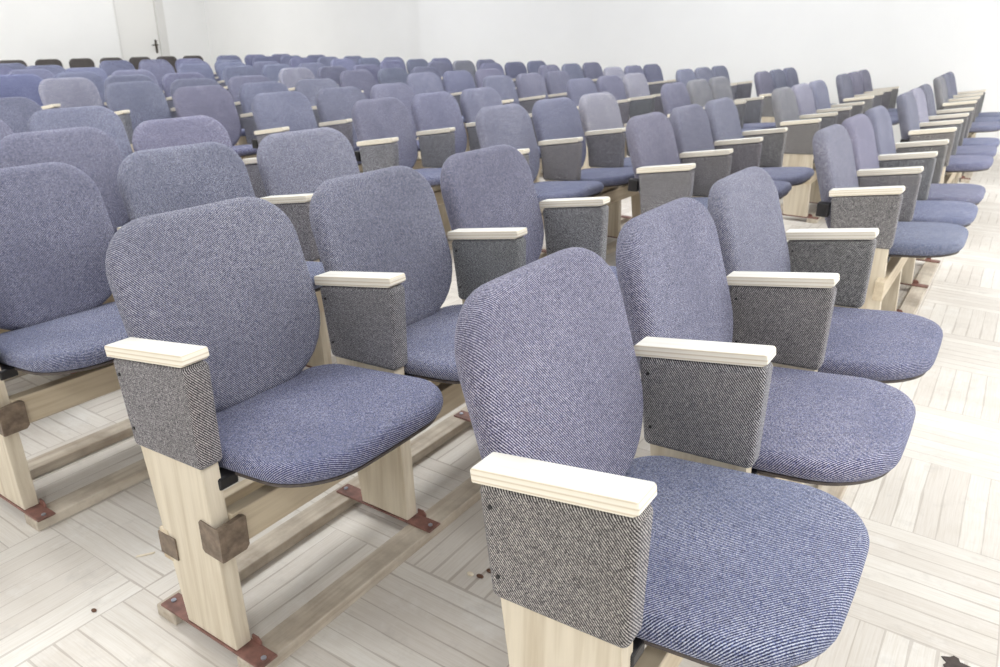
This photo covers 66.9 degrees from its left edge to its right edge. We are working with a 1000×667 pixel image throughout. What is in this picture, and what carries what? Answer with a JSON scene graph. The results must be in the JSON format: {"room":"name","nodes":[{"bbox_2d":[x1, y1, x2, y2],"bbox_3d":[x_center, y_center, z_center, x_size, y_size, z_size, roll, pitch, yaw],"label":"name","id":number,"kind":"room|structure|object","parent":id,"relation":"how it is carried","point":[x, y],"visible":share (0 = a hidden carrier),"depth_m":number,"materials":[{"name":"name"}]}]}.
{"room":"lecture hall","nodes":[
{"label":"lecture hall","id":0,"kind":"room"},
{"bbox_2d":[0,0,212,70],"bbox_3d":[-9.509,-4.283,9.277,0.192,3.360,13.526,14,26,31],"label":"wall","id":1,"kind":"structure","parent":0,"point":[31,31],"depth_m":12.66,"materials":[{"name":"white paint"}]},
{"bbox_2d":[114,0,160,60],"bbox_3d":[-6.460,-5.274,13.590,0.116,2.026,0.760,14,26,31],"label":"door","id":2,"kind":"structure","parent":1,"relation":"in","point":[136,20],"depth_m":13.53,"materials":[{"name":"white paint"}]},
{"bbox_2d":[112,0,169,59],"bbox_3d":[-6.483,-5.352,13.657,0.188,2.131,0.950,14,26,31],"label":"trim","id":3,"kind":"structure","parent":1,"relation":"attached to","point":[158,5],"depth_m":13.81,"materials":[{"name":"white paint"}]},
{"bbox_2d":[0,146,999,666],"bbox_3d":[-2.271,-0.848,5.428,17.626,0.115,13.968,14,26,31],"label":"floor","id":4,"kind":"structure","parent":0,"point":[928,589],"depth_m":1.81,"materials":[{"name":"beige wood"}]},
{"bbox_2d":[0,63,25,69],"bbox_3d":[-5.549,-2.400,8.011,0.574,0.830,1.634,14,26,31],"label":"seating","id":5,"kind":"object","parent":4,"relation":"on","point":[14,66],"visible":0.04,"depth_m":8.43,"materials":[{"name":"fabric"}]},
{"bbox_2d":[0,60,26,66],"bbox_3d":[-7.130,-3.683,11.319,0.473,0.756,0.422,15,26,33],"label":"padded chair","id":6,"kind":"object","parent":4,"relation":"on","point":[1,61],"visible":0.08,"depth_m":11.32,"materials":[{"name":"grey fabric"}]},
{"bbox_2d":[0,97,42,132],"bbox_3d":[-2.814,-0.674,3.706,0.582,0.830,1.675,14,26,31],"label":"seating","id":7,"kind":"object","parent":4,"relation":"on","point":[16,112],"visible":0.05,"depth_m":4.15,"materials":[{"name":"fabric"}]},
{"bbox_2d":[0,65,64,74],"bbox_3d":[-4.877,-2.230,7.593,0.574,0.830,1.634,14,26,31],"label":"seating","id":8,"kind":"object","parent":4,"relation":"on","point":[55,69],"visible":0.04,"depth_m":7.95,"materials":[{"name":"fabric"}]},
{"bbox_2d":[35,59,62,66],"bbox_3d":[-6.825,-3.849,11.741,0.473,0.756,0.422,14,26,31],"label":"padded chair","id":9,"kind":"object","parent":4,"relation":"on","point":[40,61],"visible":0.12,"depth_m":11.71,"materials":[{"name":"grey fabric"}]},
{"bbox_2d":[7,67,107,81],"bbox_3d":[-4.219,-2.050,7.147,0.574,0.830,1.634,14,26,31],"label":"seating","id":10,"kind":"object","parent":4,"relation":"on","point":[42,73],"visible":0.02,"depth_m":7.24,"materials":[{"name":"fabric"}]},
{"bbox_2d":[0,106,132,159],"bbox_3d":[-2.132,-0.479,3.226,0.582,0.830,1.675,14,26,31],"label":"seating","id":11,"kind":"object","parent":4,"relation":"on","point":[102,118],"visible":0.07,"depth_m":3.63,"materials":[{"name":"fabric"}]},
{"bbox_2d":[69,58,94,67],"bbox_3d":[-6.530,-4.010,12.147,0.473,0.756,0.422,13,25,29],"label":"padded chair","id":12,"kind":"object","parent":4,"relation":"on","point":[77,62],"visible":0.13,"depth_m":12.11,"materials":[{"name":"grey fabric"}]},
{"bbox_2d":[0,69,165,106],"bbox_3d":[-3.537,-1.879,6.725,0.575,0.830,1.634,14,26,31],"label":"seating","id":13,"kind":"object","parent":4,"relation":"on","point":[14,85],"visible":0.07,"depth_m":6.39,"materials":[{"name":"fabric"}]},
{"bbox_2d":[100,57,121,62],"bbox_3d":[-6.251,-4.162,12.533,0.473,0.756,0.422,14,25,30],"label":"padded chair","id":14,"kind":"object","parent":4,"relation":"on","point":[115,58],"visible":0.12,"depth_m":12.47,"materials":[{"name":"grey fabric"}]},
{"bbox_2d":[0,115,266,385],"bbox_3d":[-1.455,-0.315,2.820,0.582,0.830,1.675,14,26,31],"label":"seating","id":15,"kind":"object","parent":4,"relation":"on","point":[91,150],"visible":0.09,"depth_m":2.93,"materials":[{"name":"fabric"}]},
{"bbox_2d":[38,72,238,145],"bbox_3d":[-2.880,-1.710,6.309,0.575,0.830,1.634,14,26,31],"label":"seating","id":16,"kind":"object","parent":4,"relation":"on","point":[54,93],"visible":0.14,"depth_m":5.95,"materials":[{"name":"fabric"}]},
{"bbox_2d":[129,57,149,69],"bbox_3d":[-5.967,-4.317,12.926,0.473,0.756,0.422,14,25,31],"label":"padded chair","id":17,"kind":"object","parent":4,"relation":"on","point":[135,61],"visible":0.13,"depth_m":12.85,"materials":[{"name":"grey fabric"}]},
{"bbox_2d":[135,552,154,557],"bbox_3d":[-0.853,0.531,1.819,0.043,0.003,0.007,-8,23,-20],"label":"chip","id":18,"kind":"object","parent":4,"relation":"on","point":[150,553],"visible":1,"depth_m":1.82,"materials":[{"name":"beige wood"}]},
{"bbox_2d":[99,58,216,76],"bbox_3d":[-4.241,-3.086,9.749,0.575,0.830,1.634,14,26,31],"label":"seating","id":19,"kind":"object","parent":4,"relation":"on","point":[109,67],"visible":0.06,"depth_m":9.38,"materials":[{"name":"fabric"}]},
{"bbox_2d":[157,56,176,72],"bbox_3d":[-5.683,-4.472,13.318,0.473,0.756,0.422,13,25,29],"label":"padded chair","id":20,"kind":"object","parent":4,"relation":"on","point":[171,59],"visible":0.11,"depth_m":13.35,"materials":[{"name":"grey fabric"}]},
{"bbox_2d":[0,127,359,530],"bbox_3d":[-0.822,-0.165,2.451,0.575,0.830,1.634,14,26,31],"label":"seating","id":21,"kind":"object","parent":4,"relation":"on","point":[56,228],"visible":0.35,"depth_m":2.10,"materials":[{"name":"fabric"}]},
{"bbox_2d":[104,75,270,158],"bbox_3d":[-2.163,-1.542,5.894,0.574,0.830,1.634,14,26,31],"label":"seating","id":22,"kind":"object","parent":4,"relation":"on","point":[136,102],"visible":0.19,"depth_m":5.53,"materials":[{"name":"fabric"}]},
{"bbox_2d":[138,59,240,89],"bbox_3d":[-3.577,-2.928,9.361,0.574,0.830,1.634,14,26,31],"label":"seating","id":23,"kind":"object","parent":4,"relation":"on","point":[159,69],"visible":0.1,"depth_m":8.98,"materials":[{"name":"fabric"}]},
{"bbox_2d":[183,56,203,60],"bbox_3d":[-5.397,-4.627,13.712,0.473,0.756,0.422,16,26,34],"label":"padded chair","id":24,"kind":"object","parent":4,"relation":"on","point":[184,57],"visible":0.11,"depth_m":13.71,"materials":[{"name":"grey fabric"}]},
{"bbox_2d":[177,61,279,86],"bbox_3d":[-2.946,-2.751,8.922,0.574,0.830,1.634,14,25,31],"label":"seating","id":25,"kind":"object","parent":4,"relation":"on","point":[205,70],"visible":0.1,"depth_m":8.65,"materials":[{"name":"fabric"}]},
{"bbox_2d":[216,54,289,66],"bbox_3d":[-3.648,-3.960,11.951,0.574,0.830,1.634,14,26,31],"label":"seating","id":26,"kind":"object","parent":4,"relation":"on","point":[248,59],"visible":0.08,"depth_m":11.78,"materials":[{"name":"fabric"}]},
{"bbox_2d":[173,78,362,170],"bbox_3d":[-1.521,-1.377,5.487,0.582,0.830,1.675,14,26,31],"label":"seating","id":27,"kind":"object","parent":4,"relation":"on","point":[216,102],"visible":0.23,"depth_m":5.22,"materials":[{"name":"fabric"}]},
{"bbox_2d":[223,62,323,89],"bbox_3d":[-2.292,-2.582,8.507,0.575,0.830,1.634,14,25,30],"label":"seating","id":28,"kind":"object","parent":4,"relation":"on","point":[271,71],"visible":0.11,"depth_m":8.33,"materials":[{"name":"fabric"}]},
{"bbox_2d":[252,55,325,65],"bbox_3d":[-2.971,-3.793,11.540,0.574,0.830,1.634,14,26,31],"label":"seating","id":29,"kind":"object","parent":4,"relation":"on","point":[284,59],"visible":0.06,"depth_m":11.37,"materials":[{"name":"fabric"}]},
{"bbox_2d":[289,56,361,67],"bbox_3d":[-2.312,-3.617,11.105,0.574,0.830,1.634,14,26,31],"label":"seating","id":30,"kind":"object","parent":4,"relation":"on","point":[326,61],"visible":0.02,"depth_m":10.93,"materials":[{"name":"fabric"}]},
{"bbox_2d":[279,64,379,90],"bbox_3d":[-1.584,-2.418,8.103,0.575,0.830,1.634,14,26,31],"label":"seating","id":31,"kind":"object","parent":4,"relation":"on","point":[289,77],"visible":0.08,"depth_m":7.91,"materials":[{"name":"fabric"}]},
{"bbox_2d":[251,82,423,172],"bbox_3d":[-0.861,-1.187,5.018,0.582,0.830,1.675,13,25,30],"label":"seating","id":32,"kind":"object","parent":4,"relation":"on","point":[286,111],"visible":0.26,"depth_m":4.74,"materials":[{"name":"fabric"}]},
{"bbox_2d":[104,145,618,666],"bbox_3d":[-0.135,0.010,2.019,0.574,0.830,1.634,14,26,31],"label":"seating","id":33,"kind":"object","parent":4,"relation":"on","point":[216,302],"visible":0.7,"depth_m":1.64,"materials":[{"name":"fabric"}]},
{"bbox_2d":[331,57,407,71],"bbox_3d":[-1.651,-3.454,10.705,0.574,0.830,1.634,14,26,31],"label":"seating","id":34,"kind":"object","parent":4,"relation":"on","point":[347,63],"visible":0.09,"depth_m":10.52,"materials":[{"name":"fabric"}]},
{"bbox_2d":[340,66,444,98],"bbox_3d":[-0.888,-2.252,7.694,0.575,0.830,1.634,14,26,31],"label":"seating","id":35,"kind":"object","parent":4,"relation":"on","point":[363,80],"visible":0.09,"depth_m":7.42,"materials":[{"name":"fabric"}]},
{"bbox_2d":[380,58,452,74],"bbox_3d":[-0.925,-3.296,10.313,0.574,0.830,1.634,14,26,31],"label":"seating","id":36,"kind":"object","parent":4,"relation":"on","point":[411,63],"visible":0.12,"depth_m":10.14,"materials":[{"name":"fabric"}]},
{"bbox_2d":[352,87,544,249],"bbox_3d":[-0.202,-1.024,4.616,0.582,0.830,1.675,13,25,29],"label":"seating","id":37,"kind":"object","parent":4,"relation":"on","point":[383,127],"visible":0.38,"depth_m":4.34,"materials":[{"name":"fabric"}]},
{"bbox_2d":[427,59,495,89],"bbox_3d":[-0.279,-3.119,9.878,0.575,0.830,1.634,14,26,31],"label":"seating","id":38,"kind":"object","parent":4,"relation":"on","point":[442,66],"visible":0.09,"depth_m":9.79,"materials":[{"name":"fabric"}]},
{"bbox_2d":[406,68,519,158],"bbox_3d":[-0.207,-2.084,7.279,0.575,0.830,1.634,14,26,31],"label":"seating","id":39,"kind":"object","parent":4,"relation":"on","point":[454,82],"visible":0.14,"depth_m":7.10,"materials":[{"name":"fabric"}]},
{"bbox_2d":[480,61,545,86],"bbox_3d":[0.386,-2.949,9.458,0.574,0.830,1.634,14,26,31],"label":"seating","id":40,"kind":"object","parent":4,"relation":"on","point":[512,69],"visible":0.06,"depth_m":9.38,"materials":[{"name":"fabric"}]},
{"bbox_2d":[483,71,570,176],"bbox_3d":[0.470,-1.918,6.870,0.574,0.830,1.634,14,25,30],"label":"seating","id":41,"kind":"object","parent":4,"relation":"on","point":[531,87],"visible":0.18,"depth_m":6.71,"materials":[{"name":"fabric"}]},
{"bbox_2d":[475,92,640,258],"bbox_3d":[0.498,-0.870,4.236,0.582,0.830,1.675,14,26,32],"label":"seating","id":42,"kind":"object","parent":4,"relation":"on","point":[560,133],"visible":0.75,"depth_m":4.08,"materials":[{"name":"fabric"}]},
{"bbox_2d":[538,62,602,97],"bbox_3d":[1.050,-2.775,9.029,0.575,0.830,1.634,14,26,31],"label":"seating","id":43,"kind":"object","parent":4,"relation":"on","point":[592,70],"visible":0.19,"depth_m":9.08,"materials":[{"name":"fabric"}]},
{"bbox_2d":[566,73,663,169],"bbox_3d":[1.135,-1.774,6.516,0.582,0.830,1.675,14,26,31],"label":"seating","id":44,"kind":"object","parent":4,"relation":"on","point":[633,97],"visible":0.22,"depth_m":6.58,"materials":[{"name":"fabric"}]},
{"bbox_2d":[603,64,675,118],"bbox_3d":[1.713,-2.598,8.591,0.575,0.830,1.634,14,26,31],"label":"seating","id":45,"kind":"object","parent":4,"relation":"on","point":[652,72],"visible":0.22,"depth_m":8.72,"materials":[{"name":"fabric"}]},
{"bbox_2d":[454,166,942,666],"bbox_3d":[0.558,0.168,1.631,0.574,0.830,1.634,14,26,31],"label":"seating","id":46,"kind":"object","parent":4,"relation":"on","point":[763,371],"visible":1,"depth_m":1.24,"materials":[{"name":"fabric"}]},
{"bbox_2d":[676,65,752,99],"bbox_3d":[2.395,-2.436,8.192,0.574,0.830,1.634,14,26,31],"label":"seating","id":47,"kind":"object","parent":4,"relation":"on","point":[743,90],"visible":0.14,"depth_m":8.28,"materials":[{"name":"fabric"}]},
{"bbox_2d":[661,76,775,137],"bbox_3d":[1.769,-1.573,6.017,0.582,0.830,1.675,14,25,30],"label":"seating","id":48,"kind":"object","parent":4,"relation":"on","point":[699,91],"visible":0.26,"depth_m":6.10,"materials":[{"name":"fabric"}]},
{"bbox_2d":[626,97,813,213],"bbox_3d":[1.157,-0.718,3.862,0.582,0.830,1.675,14,25,30],"label":"seating","id":49,"kind":"object","parent":4,"relation":"on","point":[681,155],"visible":0.59,"depth_m":3.64,"materials":[{"name":"fabric"}]},
{"bbox_2d":[754,67,832,164],"bbox_3d":[3.042,-2.271,7.784,0.574,0.830,1.634,14,25,31],"label":"seating","id":50,"kind":"object","parent":4,"relation":"on","point":[765,82],"visible":0.27,"depth_m":7.38,"materials":[{"name":"fabric"}]},
{"bbox_2d":[771,80,864,223],"bbox_3d":[2.410,-1.389,5.561,0.582,0.830,1.675,14,25,31],"label":"seating","id":51,"kind":"object","parent":4,"relation":"on","point":[805,109],"visible":0.56,"depth_m":5.08,"materials":[{"name":"fabric"}]},
{"bbox_2d":[836,69,898,125],"bbox_3d":[3.636,-2.098,7.357,0.582,0.830,1.675,14,25,31],"label":"seating","id":52,"kind":"object","parent":4,"relation":"on","point":[855,86],"visible":0.48,"depth_m":7.13,"materials":[{"name":"fabric"}]},
{"bbox_2d":[812,106,985,314],"bbox_3d":[1.802,-0.535,3.409,0.582,0.830,1.675,14,26,31],"label":"seating","id":53,"kind":"object","parent":4,"relation":"on","point":[864,181],"visible":0.86,"depth_m":3.11,"materials":[{"name":"fabric"}]},
{"bbox_2d":[896,84,999,183],"bbox_3d":[3.019,-1.216,5.134,0.582,0.830,1.675,14,25,31],"label":"seating","id":54,"kind":"object","parent":4,"relation":"on","point":[919,120],"visible":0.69,"depth_m":4.84,"materials":[{"name":"fabric"}]},
{"bbox_2d":[941,656,969,666],"bbox_3d":[0.912,0.662,1.513,0.055,0.002,0.046,14,26,31],"label":"leaf","id":55,"kind":"object","parent":4,"relation":"on","point":[953,661],"visible":1,"depth_m":1.52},
{"bbox_2d":[933,72,999,182],"bbox_3d":[4.286,-1.937,6.959,0.582,0.830,1.675,14,25,30],"label":"seating","id":56,"kind":"object","parent":4,"relation":"on","point":[946,94],"visible":0.59,"depth_m":6.62,"materials":[{"name":"fabric"}]},
{"bbox_2d":[204,0,999,152],"bbox_3d":[1.515,-4.522,10.002,17.626,3.360,0.326,14,26,31],"label":"wall","id":57,"kind":"structure","parent":0,"point":[905,44],"depth_m":9.69,"materials":[{"name":"white paint"}]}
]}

